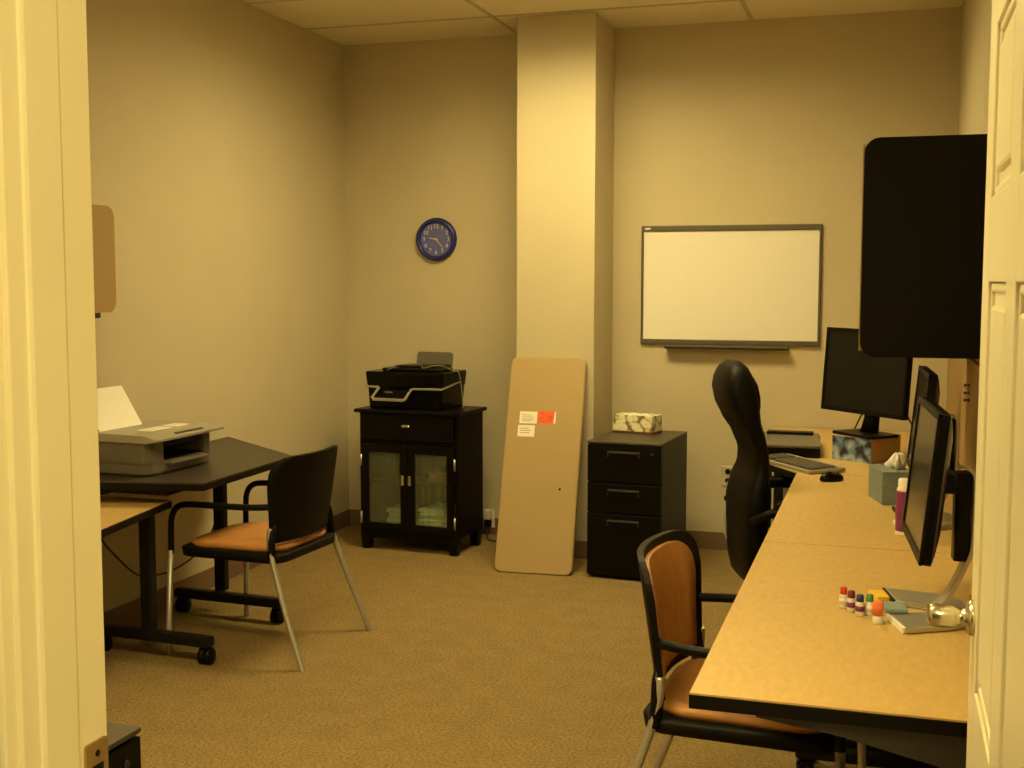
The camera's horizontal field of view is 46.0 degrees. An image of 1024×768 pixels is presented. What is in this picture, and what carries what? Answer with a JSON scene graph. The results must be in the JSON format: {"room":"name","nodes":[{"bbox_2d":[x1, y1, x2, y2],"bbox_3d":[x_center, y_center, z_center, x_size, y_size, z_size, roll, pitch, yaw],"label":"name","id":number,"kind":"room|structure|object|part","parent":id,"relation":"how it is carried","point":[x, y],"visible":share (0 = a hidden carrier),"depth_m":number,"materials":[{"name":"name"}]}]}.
{"room":"office","nodes":[
{"label":"office","id":0,"kind":"room"},
{"bbox_2d":[86,0,348,612],"bbox_3d":[-2.002,-0.361,4.850,0.100,3.048,6.227,2,5,17],"label":"wall","id":1,"kind":"structure","parent":0,"point":[217,127],"depth_m":6.22,"materials":[{"name":"beige paint"}]},
{"bbox_2d":[92,204,115,317],"bbox_3d":[-1.895,-0.444,4.328,0.410,0.432,0.972,2,5,17],"label":"upper cabinet","id":2,"kind":"object","parent":1,"relation":"attached to","point":[102,216],"visible":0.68,"depth_m":4.66,"materials":[{"name":"brown wood"}]},
{"bbox_2d":[103,509,349,624],"bbox_3d":[-1.949,1.107,4.970,0.008,0.102,6.007,2,5,17],"label":"baseboard","id":3,"kind":"structure","parent":1,"relation":"attached to","point":[128,613],"depth_m":6.00,"materials":[{"name":"rubber"}]},
{"bbox_2d":[245,0,753,34],"bbox_3d":[-0.216,-1.828,4.163,3.639,0.004,6.029,2,5,17],"label":"grid","id":4,"kind":"object","parent":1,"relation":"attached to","point":[742,2],"depth_m":6.62,"materials":[{"name":"white metal"}]},
{"bbox_2d":[105,525,879,767],"bbox_3d":[-0.567,1.352,3.321,3.839,0.100,8.558,2,5,17],"label":"floor","id":5,"kind":"structure","parent":0,"point":[464,662],"depth_m":4.92,"materials":[{"name":"carpet"}]},
{"bbox_2d":[107,722,140,767],"bbox_3d":[-1.038,1.027,2.224,0.601,0.735,0.404,2,5,17],"label":"filing cabinet","id":6,"kind":"object","parent":5,"relation":"on","point":[124,748],"visible":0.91,"depth_m":2.26,"materials":[{"name":"grey metal"}]},
{"bbox_3d":[-0.777,0.784,2.121,0.022,0.197,0.400,2,5,17],"label":"drawer","id":7,"kind":"part","parent":6,"relation":"part of","materials":[{"name":"black metal"}]},
{"bbox_2d":[100,496,215,664],"bbox_3d":[-1.734,0.869,4.481,0.672,0.660,1.389,2,5,17],"label":"table","id":8,"kind":"object","parent":5,"relation":"on","point":[117,513],"visible":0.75,"depth_m":5.02,"materials":[{"name":"brown wood"}]},
{"bbox_3d":[-1.524,0.786,5.052,0.056,0.527,0.044,2,5,17],"label":"leg","id":9,"kind":"part","parent":8,"relation":"part of","materials":[{"name":"black paint"}]},
{"bbox_2d":[99,437,291,622],"bbox_3d":[-1.394,0.724,5.587,0.668,0.760,1.445,2,5,17],"label":"table","id":10,"kind":"object","parent":5,"relation":"on","point":[231,459],"visible":0.8,"depth_m":5.55,"materials":[{"name":"black wood"}]},
{"bbox_2d":[105,489,181,495],"bbox_3d":[-1.522,0.433,5.076,0.300,0.027,0.205,2,5,17],"label":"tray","id":11,"kind":"object","parent":10,"relation":"on","point":[161,492],"depth_m":4.97,"materials":[{"name":"black plastic"}]},
{"bbox_2d":[101,524,213,575],"bbox_3d":[-1.644,0.643,5.519,0.095,0.513,1.013,2,5,23],"label":"power cord","id":12,"kind":"object","parent":10,"relation":"hanging from","point":[102,540],"visible":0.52,"depth_m":5.39,"materials":[{"name":"black plastic"}]},
{"bbox_2d":[98,420,223,476],"bbox_3d":[-1.575,0.232,5.289,0.407,0.271,0.510,2,5,19],"label":"printer","id":13,"kind":"object","parent":10,"relation":"on","point":[155,447],"visible":0.9,"depth_m":5.10,"materials":[{"name":"grey plastic"}]},
{"bbox_2d":[97,386,141,431],"bbox_3d":[-1.751,0.105,5.266,0.108,0.172,0.290,2,5,19],"label":"paper sheet","id":14,"kind":"object","parent":13,"relation":"on","point":[115,410],"visible":0.79,"depth_m":5.29,"materials":[{"name":"white paper"}]},
{"bbox_3d":[-1.575,0.207,5.287,0.407,0.035,0.510,2,5,19],"label":"scanner lid","id":15,"kind":"part","parent":13,"relation":"part of","materials":[{"name":"grey plastic"}]},
{"bbox_3d":[-1.523,0.189,5.277,0.080,0.003,0.280,2,5,19],"label":"button panel","id":16,"kind":"part","parent":13,"relation":"part of","materials":[{"name":"plastic"}]},
{"bbox_2d":[165,453,208,464],"bbox_3d":[-1.458,0.324,5.271,0.135,0.012,0.280,2,5,19],"label":"tray","id":17,"kind":"object","parent":13,"relation":"on","point":[170,458],"depth_m":5.27,"materials":[{"name":"grey plastic"}]},
{"bbox_3d":[-1.390,0.675,5.757,0.056,0.628,0.044,2,5,17],"label":"leg","id":18,"kind":"part","parent":10,"relation":"part of","materials":[{"name":"black paint"}]},
{"bbox_2d":[165,445,372,671],"bbox_3d":[-1.051,0.710,5.261,0.678,0.871,0.629,2,5,20],"label":"chair","id":19,"kind":"object","parent":5,"relation":"on","point":[299,487],"visible":1,"depth_m":5.08,"materials":[{"name":"black metal"}]},
{"bbox_3d":[-1.452,0.925,5.114,0.046,0.450,0.025,-2,5,-17],"label":"leg","id":20,"kind":"part","parent":19,"relation":"part of","materials":[{"name":"silver metal"}]},
{"bbox_3d":[-1.223,0.606,5.021,0.483,0.233,0.050,1,5,15],"label":"armrest","id":21,"kind":"part","parent":19,"relation":"part of","materials":[{"name":"black plastic"}]},
{"bbox_3d":[-1.247,0.877,5.664,0.025,0.450,0.046,-3,6,-32],"label":"leg","id":22,"kind":"part","parent":19,"relation":"part of","materials":[{"name":"silver metal"}]},
{"bbox_3d":[-1.031,0.562,5.537,0.483,0.233,0.050,2,5,25],"label":"armrest","id":23,"kind":"part","parent":19,"relation":"part of","materials":[{"name":"black plastic"}]},
{"bbox_3d":[-1.100,0.698,5.279,0.515,0.041,0.524,2,5,20],"label":"seat frame","id":24,"kind":"part","parent":19,"relation":"part of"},
{"bbox_3d":[-0.926,0.887,4.933,0.213,0.575,0.033,4,6,38],"label":"leg","id":25,"kind":"part","parent":19,"relation":"part of","materials":[{"name":"silver metal"}]},
{"bbox_3d":[-0.865,0.463,5.171,0.122,0.363,0.544,2,5,20],"label":"backrest","id":26,"kind":"part","parent":19,"relation":"part of","materials":[{"name":"black plastic"}]},
{"bbox_3d":[-0.733,0.842,5.451,0.213,0.575,0.033,0,5,2],"label":"leg","id":27,"kind":"part","parent":19,"relation":"part of","materials":[{"name":"silver metal"}]},
{"bbox_2d":[354,406,486,556],"bbox_3d":[-0.541,0.554,7.150,0.684,0.832,0.406,2,5,22],"label":"display cabinet","id":28,"kind":"object","parent":5,"relation":"on","point":[399,448],"visible":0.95,"depth_m":7.03,"materials":[{"name":"black wood"}]},
{"bbox_3d":[-0.856,0.920,7.159,0.060,0.100,0.060,2,5,22],"label":"leg","id":29,"kind":"part","parent":28,"relation":"part of","materials":[{"name":"black wood"}]},
{"bbox_3d":[-0.741,0.599,7.053,0.291,0.506,0.018,2,5,22],"label":"cabinet door","id":30,"kind":"part","parent":28,"relation":"part of","materials":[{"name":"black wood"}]},
{"bbox_3d":[-0.631,0.559,6.986,0.020,0.060,0.022,2,5,22],"label":"door pull","id":31,"kind":"part","parent":28,"relation":"part of","materials":[{"name":"silver metal"}]},
{"bbox_2d":[386,504,421,524],"bbox_3d":[-0.642,0.787,7.205,0.156,0.113,0.221,2,5,22],"label":"paper stack","id":32,"kind":"object","parent":28,"relation":"in","point":[394,511],"visible":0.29,"depth_m":7.13,"materials":[{"name":"white paper"}]},
{"bbox_3d":[-0.603,0.254,6.968,0.584,0.151,0.018,2,5,22],"label":"drawer","id":33,"kind":"part","parent":28,"relation":"part of","materials":[{"name":"black wood"}]},
{"bbox_3d":[-0.589,0.560,6.968,0.020,0.060,0.022,2,5,22],"label":"door pull","id":34,"kind":"part","parent":28,"relation":"part of","materials":[{"name":"silver metal"}]},
{"bbox_2d":[365,352,465,410],"bbox_3d":[-0.556,-0.020,7.106,0.552,0.319,0.400,2,5,23],"label":"printer","id":35,"kind":"object","parent":28,"relation":"on","point":[431,383],"visible":1,"depth_m":7.00,"materials":[{"name":"black plastic"}]},
{"bbox_3d":[-0.679,0.060,6.980,0.201,0.056,0.025,2,5,23],"label":"control panel","id":36,"kind":"part","parent":35,"relation":"part of","materials":[{"name":"black plastic"}]},
{"bbox_3d":[-0.565,-0.038,7.138,0.510,0.087,0.347,2,5,23],"label":"scanner lid","id":37,"kind":"part","parent":35,"relation":"part of","materials":[{"name":"black plastic"}]},
{"bbox_3d":[-0.505,0.011,7.075,0.436,0.256,0.152,2,5,20],"label":"power cord","id":38,"kind":"part","parent":35,"relation":"part of","materials":[{"name":"white plastic"}]},
{"bbox_3d":[-0.465,0.609,6.943,0.291,0.506,0.018,2,5,22],"label":"cabinet door","id":39,"kind":"part","parent":28,"relation":"part of","materials":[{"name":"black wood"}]},
{"bbox_2d":[417,503,446,526],"bbox_3d":[-0.404,0.789,7.113,0.244,0.126,0.251,2,5,22],"label":"paper stack","id":40,"kind":"object","parent":28,"relation":"in","point":[435,514],"visible":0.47,"depth_m":7.03,"materials":[{"name":"white paper"}]},
{"bbox_2d":[429,469,446,483],"bbox_3d":[-0.383,0.545,7.126,0.170,0.060,0.150,2,5,22],"label":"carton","id":41,"kind":"object","parent":28,"relation":"in","point":[440,475],"visible":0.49,"depth_m":7.07,"materials":[{"name":"cardboard"}]},
{"bbox_3d":[-0.329,0.939,6.948,0.060,0.100,0.060,2,5,22],"label":"leg","id":42,"kind":"part","parent":28,"relation":"part of","materials":[{"name":"black wood"}]},
{"bbox_3d":[-0.217,0.915,7.226,0.060,0.100,0.060,2,5,22],"label":"leg","id":43,"kind":"part","parent":28,"relation":"part of","materials":[{"name":"black wood"}]},
{"bbox_2d":[495,357,586,575],"bbox_3d":[0.163,0.443,6.673,0.430,1.154,0.432,1,5,14],"label":"board","id":44,"kind":"object","parent":5,"relation":"on","point":[536,533],"visible":1,"depth_m":6.65,"materials":[{"name":"beige laminate"}]},
{"bbox_2d":[587,430,686,579],"bbox_3d":[0.689,0.650,6.611,0.404,0.735,0.601,2,5,21],"label":"filing cabinet","id":45,"kind":"object","parent":5,"relation":"on","point":[636,484],"visible":0.96,"depth_m":6.37,"materials":[{"name":"black metal"}]},
{"bbox_3d":[0.583,0.735,6.346,0.176,0.032,0.018,2,5,21],"label":"handle","id":46,"kind":"part","parent":45,"relation":"part of","materials":[{"name":"metal"}]},
{"bbox_3d":[0.583,0.371,6.314,0.176,0.032,0.018,2,5,21],"label":"handle","id":47,"kind":"part","parent":45,"relation":"part of","materials":[{"name":"metal"}]},
{"bbox_3d":[0.583,0.572,6.332,0.176,0.032,0.018,2,5,21],"label":"handle","id":48,"kind":"part","parent":45,"relation":"part of","materials":[{"name":"metal"}]},
{"bbox_3d":[0.589,0.854,6.373,0.400,0.334,0.022,2,5,21],"label":"drawer","id":49,"kind":"part","parent":45,"relation":"part of","materials":[{"name":"black metal"}]},
{"bbox_3d":[0.590,0.422,6.335,0.400,0.197,0.022,2,5,21],"label":"drawer","id":50,"kind":"part","parent":45,"relation":"part of","materials":[{"name":"black metal"}]},
{"bbox_3d":[0.589,0.604,6.351,0.400,0.158,0.022,2,5,21],"label":"drawer","id":51,"kind":"part","parent":45,"relation":"part of","materials":[{"name":"black metal"}]},
{"bbox_2d":[613,412,661,434],"bbox_3d":[0.701,0.219,6.736,0.238,0.103,0.131,3,6,30],"label":"tissue box","id":52,"kind":"object","parent":45,"relation":"on","point":[624,422],"visible":1,"depth_m":6.68,"materials":[{"name":"white cardboard"}]},
{"bbox_2d":[632,530,865,767],"bbox_3d":[0.608,0.880,3.303,0.678,0.871,0.629,2,5,21],"label":"chair","id":53,"kind":"object","parent":5,"relation":"on","point":[669,562],"visible":0.59,"depth_m":3.15,"materials":[{"name":"black plastic"}]},
{"bbox_3d":[0.289,1.042,3.142,0.213,0.575,0.033,0,5,3],"label":"leg","id":54,"kind":"part","parent":53,"relation":"part of","materials":[{"name":"silver metal"}]},
{"bbox_3d":[0.423,0.621,3.352,0.122,0.363,0.544,2,5,21],"label":"backrest","id":55,"kind":"part","parent":53,"relation":"part of","materials":[{"name":"brown wood"}]},
{"bbox_3d":[0.486,0.998,3.658,0.213,0.575,0.033,4,6,39],"label":"leg","id":56,"kind":"part","parent":53,"relation":"part of","materials":[{"name":"silver metal"}]},
{"bbox_3d":[0.783,0.737,3.521,0.483,0.233,0.050,1,5,16],"label":"armrest","id":57,"kind":"part","parent":53,"relation":"part of","materials":[{"name":"black plastic"}]},
{"bbox_3d":[0.657,0.872,3.284,0.515,0.041,0.524,2,5,21],"label":"seat frame","id":58,"kind":"part","parent":53,"relation":"part of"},
{"bbox_3d":[0.586,0.781,3.007,0.483,0.233,0.050,2,5,26],"label":"armrest","id":59,"kind":"part","parent":53,"relation":"part of","materials":[{"name":"black plastic"}]},
{"bbox_3d":[0.801,1.115,2.933,0.025,0.450,0.046,-3,6,-31],"label":"leg","id":60,"kind":"part","parent":53,"relation":"part of","materials":[{"name":"silver metal"}]},
{"bbox_3d":[1.011,1.067,3.482,0.046,0.450,0.025,-1,5,-17],"label":"leg","id":61,"kind":"part","parent":53,"relation":"part of","materials":[{"name":"silver metal"}]},
{"bbox_2d":[712,359,793,579],"bbox_3d":[1.201,0.520,5.170,0.671,1.243,0.690,0,5,-2],"label":"chair","id":62,"kind":"object","parent":5,"relation":"on","point":[736,393],"visible":0.45,"depth_m":4.97,"materials":[{"name":"black leather"}]},
{"bbox_3d":[1.164,0.573,5.456,0.424,0.273,0.095,0,5,-2],"label":"armrest","id":63,"kind":"part","parent":62,"relation":"part of","materials":[{"name":"black plastic"}]},
{"bbox_3d":[1.180,0.621,4.895,0.424,0.273,0.095,0,5,-2],"label":"armrest","id":64,"kind":"part","parent":62,"relation":"part of","materials":[{"name":"black plastic"}]},
{"bbox_2d":[689,542,972,767],"bbox_3d":[0.920,0.949,3.117,0.698,0.740,1.503,2,5,17],"label":"desk","id":65,"kind":"object","parent":5,"relation":"on","point":[785,651],"visible":0.7,"depth_m":2.73,"materials":[{"name":"brown wood"}]},
{"bbox_2d":[839,586,847,608],"bbox_3d":[0.856,0.550,3.114,0.024,0.055,0.024,2,5,17],"label":"marker","id":66,"kind":"object","parent":65,"relation":"on","point":[843,596],"visible":0.88,"depth_m":3.11,"materials":[{"name":"plastic"}]},
{"bbox_2d":[846,590,855,612],"bbox_3d":[0.866,0.553,3.078,0.024,0.055,0.024,2,5,17],"label":"marker","id":67,"kind":"object","parent":65,"relation":"on","point":[850,603],"visible":0.93,"depth_m":3.07,"materials":[{"name":"plastic"}]},
{"bbox_2d":[855,594,864,616],"bbox_3d":[0.877,0.557,3.041,0.024,0.055,0.024,2,5,17],"label":"marker","id":68,"kind":"object","parent":65,"relation":"on","point":[859,605],"visible":1,"depth_m":3.03,"materials":[{"name":"plastic"}]},
{"bbox_3d":[0.766,0.725,2.419,0.545,0.097,0.030,2,5,17],"label":"support arm","id":69,"kind":"part","parent":65,"relation":"part of","materials":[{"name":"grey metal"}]},
{"bbox_2d":[865,593,873,615],"bbox_3d":[0.902,0.556,3.044,0.024,0.055,0.024,2,5,17],"label":"marker","id":70,"kind":"object","parent":65,"relation":"on","point":[869,597],"visible":0.8,"depth_m":3.04,"materials":[{"name":"plastic"}]},
{"bbox_2d":[872,601,883,624],"bbox_3d":[0.900,0.562,2.968,0.027,0.056,0.027,2,5,17],"label":"glue stick","id":71,"kind":"object","parent":65,"relation":"on","point":[877,606],"visible":1,"depth_m":2.96,"materials":[{"name":"plastic"}]},
{"bbox_2d":[868,590,888,600],"bbox_3d":[0.998,0.563,3.216,0.075,0.012,0.075,0,5,-3],"label":"pad","id":72,"kind":"object","parent":65,"relation":"on","point":[879,595],"visible":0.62,"depth_m":3.20,"materials":[{"name":"yellow paper"}]},
{"bbox_2d":[882,601,907,612],"bbox_3d":[0.961,0.562,3.036,0.055,0.010,0.075,1,5,7],"label":"sticky pad","id":73,"kind":"object","parent":65,"relation":"on","point":[889,607],"visible":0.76,"depth_m":3.02,"materials":[{"name":"paper"}]},
{"bbox_2d":[882,396,975,633],"bbox_3d":[1.054,0.316,3.037,0.213,0.532,0.445,1,5,13],"label":"computer monitor","id":74,"kind":"object","parent":65,"relation":"on","point":[930,478],"visible":0.91,"depth_m":2.99,"materials":[{"name":"black plastic"}]},
{"bbox_3d":[1.107,0.391,3.031,0.104,0.368,0.068,1,5,13],"label":"stand arm","id":75,"kind":"part","parent":74,"relation":"part of","materials":[{"name":"silver metal"}]},
{"bbox_2d":[763,473,952,762],"bbox_3d":[1.365,0.827,4.535,0.698,0.740,1.468,2,5,17],"label":"desk","id":76,"kind":"object","parent":5,"relation":"on","point":[812,511],"visible":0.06,"depth_m":4.27,"materials":[{"name":"brown wood"}]},
{"bbox_2d":[820,472,843,481],"bbox_3d":[1.347,0.388,5.084,0.116,0.041,0.062,-2,5,-23],"label":"computer mouse","id":77,"kind":"object","parent":76,"relation":"on","point":[828,476],"visible":1,"depth_m":5.06,"materials":[{"name":"black plastic"}]},
{"bbox_2d":[868,452,908,504],"bbox_3d":[1.456,0.354,4.628,0.124,0.188,0.190,0,5,1],"label":"tissue box","id":78,"kind":"object","parent":76,"relation":"on","point":[883,479],"visible":0.85,"depth_m":4.57,"materials":[{"name":"grey cardboard"}]},
{"bbox_2d":[895,478,907,535],"bbox_3d":[1.301,0.406,4.006,0.052,0.189,0.052,2,5,17],"label":"bottle","id":79,"kind":"object","parent":76,"relation":"on","point":[902,482],"visible":0.58,"depth_m":3.99,"materials":[{"name":"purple plastic"}]},
{"bbox_2d":[892,365,959,528],"bbox_3d":[1.446,0.215,4.214,0.213,0.532,0.445,1,5,14],"label":"computer monitor","id":80,"kind":"object","parent":76,"relation":"on","point":[927,385],"visible":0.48,"depth_m":4.17,"materials":[{"name":"black plastic"}]},
{"bbox_3d":[1.498,0.290,4.207,0.104,0.368,0.068,1,5,14],"label":"stand arm","id":81,"kind":"part","parent":80,"relation":"part of","materials":[{"name":"silver metal"}]},
{"bbox_2d":[768,427,960,527],"bbox_3d":[1.711,0.696,6.063,0.952,0.740,1.654,2,5,17],"label":"desk","id":82,"kind":"object","parent":5,"relation":"on","point":[852,468],"visible":0.07,"depth_m":5.93,"materials":[{"name":"brown wood"}]},
{"bbox_3d":[1.255,0.720,5.978,0.050,0.706,0.050,2,5,17],"label":"leg","id":83,"kind":"part","parent":82,"relation":"part of","materials":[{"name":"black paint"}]},
{"bbox_3d":[1.519,0.642,6.887,0.050,0.706,0.050,2,5,17],"label":"leg","id":84,"kind":"part","parent":82,"relation":"part of","materials":[{"name":"black paint"}]},
{"bbox_2d":[764,432,820,457],"bbox_3d":[1.370,0.299,5.998,0.327,0.058,0.517,1,5,13],"label":"laptop","id":85,"kind":"object","parent":82,"relation":"on","point":[807,446],"visible":0.7,"depth_m":5.77,"materials":[{"name":"black plastic"}]},
{"bbox_2d":[767,430,813,434],"bbox_3d":[1.422,0.248,6.169,0.230,0.014,0.070,2,5,17],"label":"battery pack","id":86,"kind":"object","parent":85,"relation":"on","point":[789,432],"visible":1,"depth_m":6.15,"materials":[{"name":"black plastic"}]},
{"bbox_3d":[1.364,0.277,5.991,0.319,0.014,0.504,1,5,13],"label":"lid","id":87,"kind":"part","parent":85,"relation":"part of","materials":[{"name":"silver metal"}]},
{"bbox_2d":[769,453,845,473],"bbox_3d":[1.304,0.359,5.494,0.185,0.028,0.460,-2,5,-19],"label":"keyboard","id":88,"kind":"object","parent":82,"relation":"on","point":[789,461],"visible":0.94,"depth_m":5.40,"materials":[{"name":"grey plastic"}]},
{"bbox_2d":[832,434,900,463],"bbox_3d":[1.676,0.297,5.709,0.252,0.115,0.208,-4,7,-41],"label":"carton","id":89,"kind":"object","parent":82,"relation":"on","point":[846,448],"visible":0.78,"depth_m":5.62,"materials":[{"name":"multicoloured cardboard"}]},
{"bbox_2d":[821,327,912,439],"bbox_3d":[1.664,-0.007,5.661,0.185,0.500,0.560,-2,5,-26],"label":"computer monitor","id":90,"kind":"object","parent":89,"relation":"on","point":[854,381],"visible":0.81,"depth_m":5.66,"materials":[{"name":"black plastic"}]},
{"bbox_2d":[517,12,614,540],"bbox_3d":[0.313,-0.547,7.028,0.455,3.048,0.473,2,5,17],"label":"wall pillar","id":91,"kind":"structure","parent":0,"point":[566,62],"depth_m":6.77,"materials":[{"name":"beige paint"}]},
{"bbox_2d":[574,540,586,558],"bbox_3d":[0.309,0.921,7.147,0.471,0.102,0.473,2,5,17],"label":"baseboard","id":92,"kind":"structure","parent":91,"relation":"attached to","point":[580,550],"depth_m":6.88,"materials":[{"name":"rubber"}]},
{"bbox_2d":[240,0,963,44],"bbox_3d":[-0.216,-1.880,4.160,3.839,0.100,6.227,2,5,17],"label":"ceiling","id":93,"kind":"structure","parent":0,"point":[302,13],"depth_m":6.63,"materials":[{"name":"tile"}]},
{"bbox_2d":[344,7,961,532],"bbox_3d":[0.697,-0.562,7.208,3.639,3.048,0.100,2,5,17],"label":"wall","id":94,"kind":"structure","parent":0,"point":[761,121],"depth_m":7.08,"materials":[{"name":"beige paint"}]},
{"bbox_2d":[416,218,456,260],"bbox_3d":[-0.470,-0.896,7.474,0.268,0.268,0.036,2,5,17],"label":"wall clock","id":95,"kind":"object","parent":94,"relation":"attached to","point":[436,238],"visible":1,"depth_m":7.47,"materials":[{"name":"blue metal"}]},
{"bbox_2d":[483,509,494,526],"bbox_3d":[-0.143,0.837,7.527,0.074,0.115,0.006,2,5,17],"label":"wall outlet","id":96,"kind":"object","parent":94,"relation":"attached to","point":[493,510],"visible":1,"depth_m":7.52,"materials":[{"name":"beige plastic"}]},
{"bbox_2d":[484,509,491,526],"bbox_3d":[-0.151,0.835,7.503,0.044,0.107,0.044,2,5,17],"label":"plug adapter","id":97,"kind":"object","parent":96,"relation":"attached to","point":[487,512],"visible":1,"depth_m":7.49,"materials":[{"name":"white plastic"}]},
{"bbox_2d":[350,509,726,549],"bbox_3d":[0.683,0.910,7.282,3.631,0.102,0.008,2,5,17],"label":"baseboard","id":98,"kind":"structure","parent":94,"relation":"attached to","point":[704,539],"depth_m":7.14,"materials":[{"name":"rubber"}]},
{"bbox_2d":[722,482,727,538],"bbox_3d":[1.283,0.780,7.023,0.046,0.411,0.127,-4,6,-39],"label":"power cord","id":99,"kind":"object","parent":94,"relation":"hanging from","point":[727,482],"visible":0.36,"depth_m":7.05,"materials":[{"name":"plastic"}]},
{"bbox_2d":[721,466,732,485],"bbox_3d":[1.264,0.540,7.067,0.074,0.118,0.010,2,5,17],"label":"wall outlet","id":100,"kind":"object","parent":94,"relation":"attached to","point":[726,470],"visible":0.7,"depth_m":7.07,"materials":[{"name":"plastic"}]},
{"bbox_2d":[640,224,822,350],"bbox_3d":[1.246,-0.557,6.944,1.030,0.714,0.075,2,5,17],"label":"whiteboard","id":101,"kind":"object","parent":94,"relation":"attached to","point":[755,287],"visible":1,"depth_m":6.96,"materials":[{"name":"white ceramic"}]},
{"bbox_2d":[664,345,788,350],"bbox_3d":[1.236,-0.212,6.976,0.710,0.022,0.073,2,5,17],"label":"marker tray","id":102,"kind":"object","parent":101,"relation":"on","point":[746,347],"depth_m":6.93,"materials":[{"name":"grey metal"}]},
{"bbox_2d":[958,0,991,469],"bbox_3d":[1.567,-0.262,3.739,0.100,3.048,6.227,2,5,17],"label":"wall","id":103,"kind":"structure","parent":0,"point":[976,14],"depth_m":5.27,"materials":[{"name":"beige paint"}]},
{"bbox_2d":[858,134,987,358],"bbox_3d":[1.611,-0.530,4.766,0.435,0.815,0.656,2,5,17],"label":"upper cabinet","id":104,"kind":"object","parent":103,"relation":"attached to","point":[922,228],"visible":0.94,"depth_m":4.45,"materials":[{"name":"black wood"}]},
{"bbox_3d":[1.415,-0.536,4.842,0.014,0.779,0.628,2,5,17],"label":"cabinet door","id":105,"kind":"part","parent":104,"relation":"part of","materials":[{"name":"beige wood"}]},
{"bbox_2d":[946,358,979,472],"bbox_3d":[1.944,0.110,5.183,0.014,0.484,3.024,2,5,17],"label":"board","id":106,"kind":"object","parent":103,"relation":"attached to","point":[961,372],"visible":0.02,"depth_m":5.04,"materials":[{"name":"brown wood"}]},
{"bbox_3d":[-1.129,-0.062,1.391,3.639,3.048,0.120,2,5,17],"label":"wall","id":107,"kind":"structure","parent":0,"visible":0},
{"bbox_2d":[0,0,108,767],"bbox_3d":[-0.004,0.392,1.067,1.132,2.200,0.147,2,5,17],"label":"trim","id":108,"kind":"structure","parent":107,"relation":"attached to","point":[53,686],"depth_m":1.16,"materials":[{"name":"beige paint"}]},
{"bbox_3d":[-0.432,0.406,1.257,0.004,0.070,0.036,2,5,17],"label":"strike plate","id":109,"kind":"part","parent":108,"relation":"part of","materials":[{"name":"gold metal"}]},
{"bbox_2d":[927,0,1023,767],"bbox_3d":[0.598,0.432,1.438,0.176,2.033,0.904,2,5,17],"label":"door","id":110,"kind":"structure","parent":107,"relation":"in","point":[993,619],"depth_m":1.50,"materials":[{"name":"beige paint"}]},
{"bbox_3d":[0.661,0.350,1.819,0.066,0.054,0.054,2,5,17],"label":"knob","id":111,"kind":"part","parent":110,"relation":"part of","materials":[{"name":"silver metal"}]}
]}

